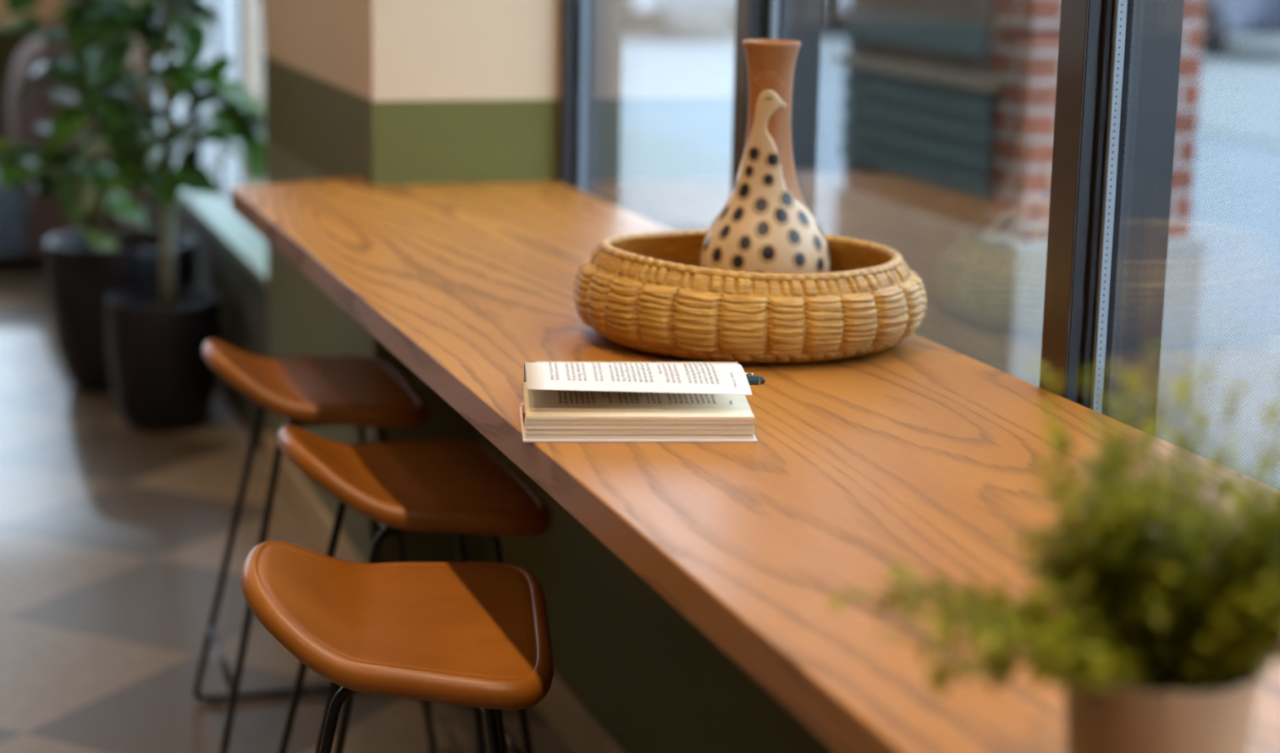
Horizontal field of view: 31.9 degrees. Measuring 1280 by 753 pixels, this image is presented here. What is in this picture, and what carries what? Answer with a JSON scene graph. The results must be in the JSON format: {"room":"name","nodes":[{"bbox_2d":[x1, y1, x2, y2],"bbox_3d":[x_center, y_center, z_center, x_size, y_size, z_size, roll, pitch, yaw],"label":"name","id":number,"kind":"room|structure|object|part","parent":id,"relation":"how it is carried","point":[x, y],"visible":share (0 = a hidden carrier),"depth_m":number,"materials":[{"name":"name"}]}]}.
{"room":"cafe","nodes":[
{"label":"cafe","id":0,"kind":"room"},
{"bbox_2d":[0,0,71,140],"bbox_3d":[-5.077,-2.363,10.053,4.870,3.100,0.200,-3,13,-18],"label":"wall","id":1,"kind":"structure","parent":0,"point":[11,42],"depth_m":10.82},
{"bbox_2d":[76,0,475,564],"bbox_3d":[-1.388,-1.749,7.467,0.485,3.100,7.170,-3,13,-18],"label":"wall","id":2,"kind":"structure","parent":0,"point":[304,322],"depth_m":5.09,"materials":[{"name":"green paint"}]},
{"bbox_2d":[146,0,266,239],"bbox_3d":[-1.589,-1.889,8.113,0.430,3.100,0.090,-3,13,-18],"label":"window","id":3,"kind":"structure","parent":2,"relation":"in","point":[196,88],"depth_m":8.28,"materials":[{"name":"clear glass"}]},
{"bbox_3d":[-1.627,-1.887,8.100,0.350,3.100,0.090,-3,13,-18],"label":"frame","id":4,"kind":"part","parent":3,"relation":"part of","materials":[{"name":"white"}]},
{"bbox_3d":[-1.428,-1.897,8.166,0.090,3.100,0.090,-3,13,-18],"label":"corner post","id":5,"kind":"part","parent":3,"relation":"part of","materials":[{"name":"white"}]},
{"bbox_2d":[150,148,267,288],"bbox_3d":[-1.341,-0.533,6.869,0.105,0.030,2.998,-3,13,-18],"label":"sill","id":6,"kind":"structure","parent":2,"relation":"on","point":[239,238],"depth_m":6.23,"materials":[{"name":"white"}]},
{"bbox_2d":[243,0,266,225],"bbox_3d":[-1.194,-1.730,7.446,0.112,3.120,1.460,-3,13,-18],"label":"window","id":7,"kind":"structure","parent":2,"relation":"in","point":[245,20],"depth_m":8.19,"materials":[{"name":"clear glass"}]},
{"bbox_2d":[264,432,364,564],"bbox_3d":[-0.633,0.317,4.985,0.199,0.110,1.283,-3,13,-18],"label":"baseboard","id":8,"kind":"structure","parent":2,"relation":"attached to","point":[315,522],"depth_m":5.03,"materials":[{"name":"brown wood"}]},
{"bbox_2d":[559,0,822,216],"bbox_3d":[0.056,-0.759,3.794,0.112,2.770,1.046,-3,13,-18],"label":"window","id":9,"kind":"structure","parent":2,"relation":"in","point":[584,23],"depth_m":4.25,"materials":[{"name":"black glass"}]},
{"bbox_2d":[0,259,572,752],"bbox_3d":[-2.743,0.646,3.791,5.500,0.120,14.500,-3,13,-18],"label":"floor","id":10,"kind":"structure","parent":0,"point":[114,535],"depth_m":4.64,"materials":[{"name":"tile"}]},
{"bbox_2d":[0,35,106,260],"bbox_3d":[-2.613,-0.856,8.555,1.065,0.860,0.680,-3,13,-18],"label":"lounge chair","id":11,"kind":"object","parent":10,"relation":"on","point":[24,235],"visible":0.46,"depth_m":8.39,"materials":[{"name":"brown fabric"}]},
{"bbox_3d":[-2.743,-0.623,8.562,0.720,0.285,0.680,-3,13,-18],"label":"seat","id":12,"kind":"part","parent":11,"relation":"part of","materials":[{"name":"fabric"}]},
{"bbox_2d":[0,0,213,394],"bbox_3d":[-1.512,-0.836,6.229,0.556,1.820,0.772,7,13,27],"label":"potted tree","id":13,"kind":"object","parent":10,"relation":"on","point":[85,268],"visible":0.69,"depth_m":6.29,"materials":[{"name":"green plant"}]},
{"bbox_3d":[-1.504,-0.187,6.522,0.426,0.429,0.426,-3,13,-18],"label":"pot","id":14,"kind":"part","parent":13,"relation":"part of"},
{"bbox_2d":[64,0,266,431],"bbox_3d":[-1.221,-0.719,5.864,0.596,1.753,0.484,-3,13,-18],"label":"potted tree","id":15,"kind":"object","parent":10,"relation":"on","point":[162,380],"visible":0.98,"depth_m":5.88,"materials":[{"name":"green plant"}]},
{"bbox_3d":[-1.283,-0.042,6.046,0.300,0.349,0.300,-3,13,-18],"label":"pot","id":16,"kind":"part","parent":15,"relation":"part of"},
{"bbox_2d":[193,339,436,752],"bbox_3d":[-0.559,0.276,3.782,0.361,0.685,0.449,-3,12,-17],"label":"counter stool","id":17,"kind":"object","parent":10,"relation":"on","point":[361,393],"visible":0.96,"depth_m":3.68,"materials":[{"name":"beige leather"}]},
{"bbox_3d":[-0.682,0.281,3.897,0.201,0.535,0.034,2,12,3],"label":"leg","id":18,"kind":"part","parent":17,"relation":"part of","materials":[{"name":"black metal"}]},
{"bbox_3d":[-0.600,0.338,3.631,0.201,0.535,0.034,-8,15,-37],"label":"leg","id":19,"kind":"part","parent":17,"relation":"part of","materials":[{"name":"black metal"}]},
{"bbox_3d":[-0.550,-0.006,3.724,0.344,0.109,0.449,-3,12,-17],"label":"seat","id":20,"kind":"part","parent":17,"relation":"part of","materials":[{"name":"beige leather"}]},
{"bbox_3d":[-0.493,0.273,3.951,0.160,0.535,0.040,-10,16,-42],"label":"leg","id":21,"kind":"part","parent":17,"relation":"part of","materials":[{"name":"black metal"}]},
{"bbox_3d":[-0.413,0.329,3.689,0.160,0.535,0.039,3,12,9],"label":"leg","id":22,"kind":"part","parent":17,"relation":"part of","materials":[{"name":"black metal"}]},
{"bbox_2d":[240,541,553,752],"bbox_3d":[-0.282,0.534,2.580,0.361,0.685,0.449,0,12,-5],"label":"counter stool","id":23,"kind":"object","parent":10,"relation":"on","point":[477,635],"visible":1,"depth_m":2.46,"materials":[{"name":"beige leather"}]},
{"bbox_3d":[-0.378,0.535,2.718,0.201,0.535,0.034,4,12,15],"label":"leg","id":24,"kind":"part","parent":23,"relation":"part of","materials":[{"name":"black metal"}]},
{"bbox_3d":[-0.356,0.594,2.441,0.201,0.535,0.034,-4,13,-25],"label":"leg","id":25,"kind":"part","parent":23,"relation":"part of","materials":[{"name":"black metal"}]},
{"bbox_3d":[-0.161,0.593,2.459,0.160,0.535,0.039,6,13,21],"label":"leg","id":26,"kind":"part","parent":23,"relation":"part of","materials":[{"name":"black metal"}]},
{"bbox_3d":[-0.182,0.535,2.732,0.160,0.535,0.040,-6,14,-30],"label":"leg","id":27,"kind":"part","parent":23,"relation":"part of","materials":[{"name":"black metal"}]},
{"bbox_2d":[276,425,551,752],"bbox_3d":[-0.339,0.406,3.185,0.361,0.685,0.449,-3,12,-18],"label":"counter stool","id":28,"kind":"object","parent":10,"relation":"on","point":[458,487],"visible":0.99,"depth_m":3.07,"materials":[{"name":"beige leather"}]},
{"bbox_3d":[-0.463,0.411,3.298,0.201,0.535,0.034,2,12,2],"label":"leg","id":29,"kind":"part","parent":28,"relation":"part of","materials":[{"name":"black metal"}]},
{"bbox_3d":[-0.377,0.468,3.034,0.200,0.535,0.034,-8,15,-38],"label":"leg","id":30,"kind":"part","parent":28,"relation":"part of","materials":[{"name":"black metal"}]},
{"bbox_3d":[-0.330,0.124,3.127,0.344,0.109,0.449,-3,12,-18],"label":"seat","id":31,"kind":"part","parent":28,"relation":"part of","materials":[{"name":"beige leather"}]},
{"bbox_3d":[-0.276,0.402,3.355,0.160,0.535,0.040,-10,16,-43],"label":"leg","id":32,"kind":"part","parent":28,"relation":"part of","materials":[{"name":"black metal"}]},
{"bbox_3d":[-0.190,0.459,3.095,0.160,0.535,0.039,3,12,8],"label":"leg","id":33,"kind":"part","parent":28,"relation":"part of","materials":[{"name":"black metal"}]},
{"bbox_2d":[262,0,560,185],"bbox_3d":[-0.451,-1.565,4.645,0.485,2.261,1.270,-3,13,-18],"label":"wall pillar","id":34,"kind":"structure","parent":0,"point":[378,92],"depth_m":4.25,"materials":[{"name":"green paint"}]},
{"bbox_2d":[474,428,835,752],"bbox_3d":[0.849,0.781,1.148,0.147,0.838,6.980,-3,13,-18],"label":"wall","id":35,"kind":"structure","parent":0,"point":[655,682],"depth_m":3.46,"materials":[{"name":"green paint"}]},
{"bbox_2d":[534,668,627,752],"bbox_3d":[0.766,1.146,1.199,0.013,0.100,6.980,-3,13,-18],"label":"baseboard","id":36,"kind":"structure","parent":35,"relation":"attached to","point":[567,715],"depth_m":3.76,"materials":[{"name":"brown wood"}]},
{"bbox_2d":[231,176,1279,752],"bbox_3d":[0.584,0.321,1.168,0.626,0.040,6.869,-3,13,-18],"label":"countertop","id":37,"kind":"structure","parent":35,"relation":"on","point":[913,455],"depth_m":2.17,"materials":[{"name":"brown wood"}]},
{"bbox_2d":[519,361,757,442],"bbox_3d":[-0.002,0.006,2.375,0.252,0.058,0.308,0,12,-5],"label":"open book","id":38,"kind":"object","parent":37,"relation":"on","point":[563,402],"visible":1,"depth_m":2.26,"materials":[{"name":"paper"}]},
{"bbox_2d":[745,373,764,385],"bbox_3d":[0.070,0.003,2.382,0.127,0.014,0.010,0,12,-4],"label":"pen","id":39,"kind":"object","parent":38,"relation":"in","point":[753,380],"visible":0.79,"depth_m":2.38,"materials":[{"name":"teal paint"}]},
{"bbox_2d":[572,229,926,363],"bbox_3d":[0.135,-0.108,2.776,0.437,0.118,0.438,4,12,12],"label":"woven basket","id":40,"kind":"object","parent":37,"relation":"on","point":[649,292],"visible":0.91,"depth_m":2.61,"materials":[{"name":"brown wicker"}]},
{"bbox_2d":[700,39,830,274],"bbox_3d":[0.162,-0.250,2.846,0.167,0.351,0.165,-3,13,-18],"label":"vase","id":41,"kind":"object","parent":40,"relation":"in","point":[766,224],"visible":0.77,"depth_m":2.81,"materials":[{"name":"ceramic"}]},
{"bbox_2d":[829,344,1279,752],"bbox_3d":[0.281,0.121,1.284,0.318,0.292,0.218,-2,12,-16],"label":"potted herb","id":42,"kind":"object","parent":37,"relation":"on","point":[1151,646],"visible":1,"depth_m":1.26,"materials":[{"name":"plant"}]},
{"bbox_2d":[1064,672,1260,752],"bbox_3d":[0.304,0.214,1.320,0.113,0.097,0.113,-3,13,-18],"label":"pot","id":43,"kind":"object","parent":42,"relation":"attached to","point":[1148,713],"depth_m":1.27,"materials":[{"name":"ceramic"}]},
{"bbox_2d":[768,0,1184,434],"bbox_3d":[0.376,-0.554,2.853,0.112,2.770,1.008,-3,13,-18],"label":"window","id":44,"kind":"structure","parent":35,"relation":"in","point":[774,4],"depth_m":2.48,"materials":[{"name":"clear glass"}]},
{"bbox_2d":[1089,0,1279,488],"bbox_3d":[0.682,-0.359,1.953,0.112,2.770,0.957,-3,13,-18],"label":"window","id":45,"kind":"structure","parent":35,"relation":"in","point":[1120,6],"depth_m":2.31,"materials":[{"name":"clear glass"}]},
{"label":"outside","id":46,"kind":"structure","parent":0,"visible":0},
{"bbox_2d":[156,0,1279,487],"bbox_3d":[-2.809,-2.142,17.450,3.930,0.100,85.000,-3,13,-18],"label":"pavement","id":47,"kind":"structure","parent":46,"point":[691,183],"depth_m":11.84,"materials":[{"name":"concrete"}]},
{"bbox_2d":[618,191,710,231],"bbox_3d":[-0.245,-0.849,11.216,0.620,0.035,1.900,-3,13,-18],"label":"curb","id":48,"kind":"object","parent":47,"relation":"on","point":[661,216],"visible":0.04,"depth_m":10.86,"materials":[{"name":"grey concrete"}]},
{"bbox_2d":[834,0,1205,450],"bbox_3d":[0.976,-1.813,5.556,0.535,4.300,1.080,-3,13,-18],"label":"building","id":49,"kind":"structure","parent":47,"relation":"on","point":[941,37],"depth_m":5.48,"materials":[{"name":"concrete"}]},
{"bbox_3d":[0.698,-0.646,5.790,0.022,0.260,0.840,-3,13,-18],"label":"louvre panel","id":50,"kind":"part","parent":49,"relation":"part of","materials":[{"name":"teal paint"}]},
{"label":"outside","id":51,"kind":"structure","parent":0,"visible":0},
{"bbox_2d":[638,14,1279,146],"bbox_3d":[17.652,-3.174,24.182,31.100,0.100,85.000,-3,13,-18],"label":"pavement opposite","id":52,"kind":"structure","parent":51,"point":[719,29],"depth_m":22.73,"materials":[{"name":"concrete"}]},
{"bbox_2d":[622,0,735,32],"bbox_3d":[0.052,-5.152,28.207,1.860,1.460,4.440,-4,13,-24],"label":"car","id":53,"kind":"object","parent":52,"relation":"on","point":[633,11],"visible":0.52,"depth_m":26.35,"materials":[{"name":"grey paint"}]},
{"bbox_2d":[728,0,849,35],"bbox_3d":[2.637,-5.134,28.357,1.860,1.460,4.400,-4,13,-22],"label":"car","id":54,"kind":"object","parent":52,"relation":"on","point":[826,1],"visible":0.15,"depth_m":26.80,"materials":[{"name":"white paint"}]},
{"bbox_2d":[1201,0,1279,56],"bbox_3d":[6.239,-4.534,25.830,1.860,1.460,4.400,-5,13,-28],"label":"car","id":55,"kind":"object","parent":52,"relation":"on","point":[1262,1],"visible":0.19,"depth_m":23.88,"materials":[{"name":"blue paint"}]},
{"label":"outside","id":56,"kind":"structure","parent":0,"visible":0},
{"bbox_2d":[227,0,1279,331],"bbox_3d":[0.976,-2.264,18.710,4.050,0.200,85.000,-3,13,-18],"label":"street","id":57,"kind":"structure","parent":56,"point":[677,89],"depth_m":15.49,"materials":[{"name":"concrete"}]}
]}

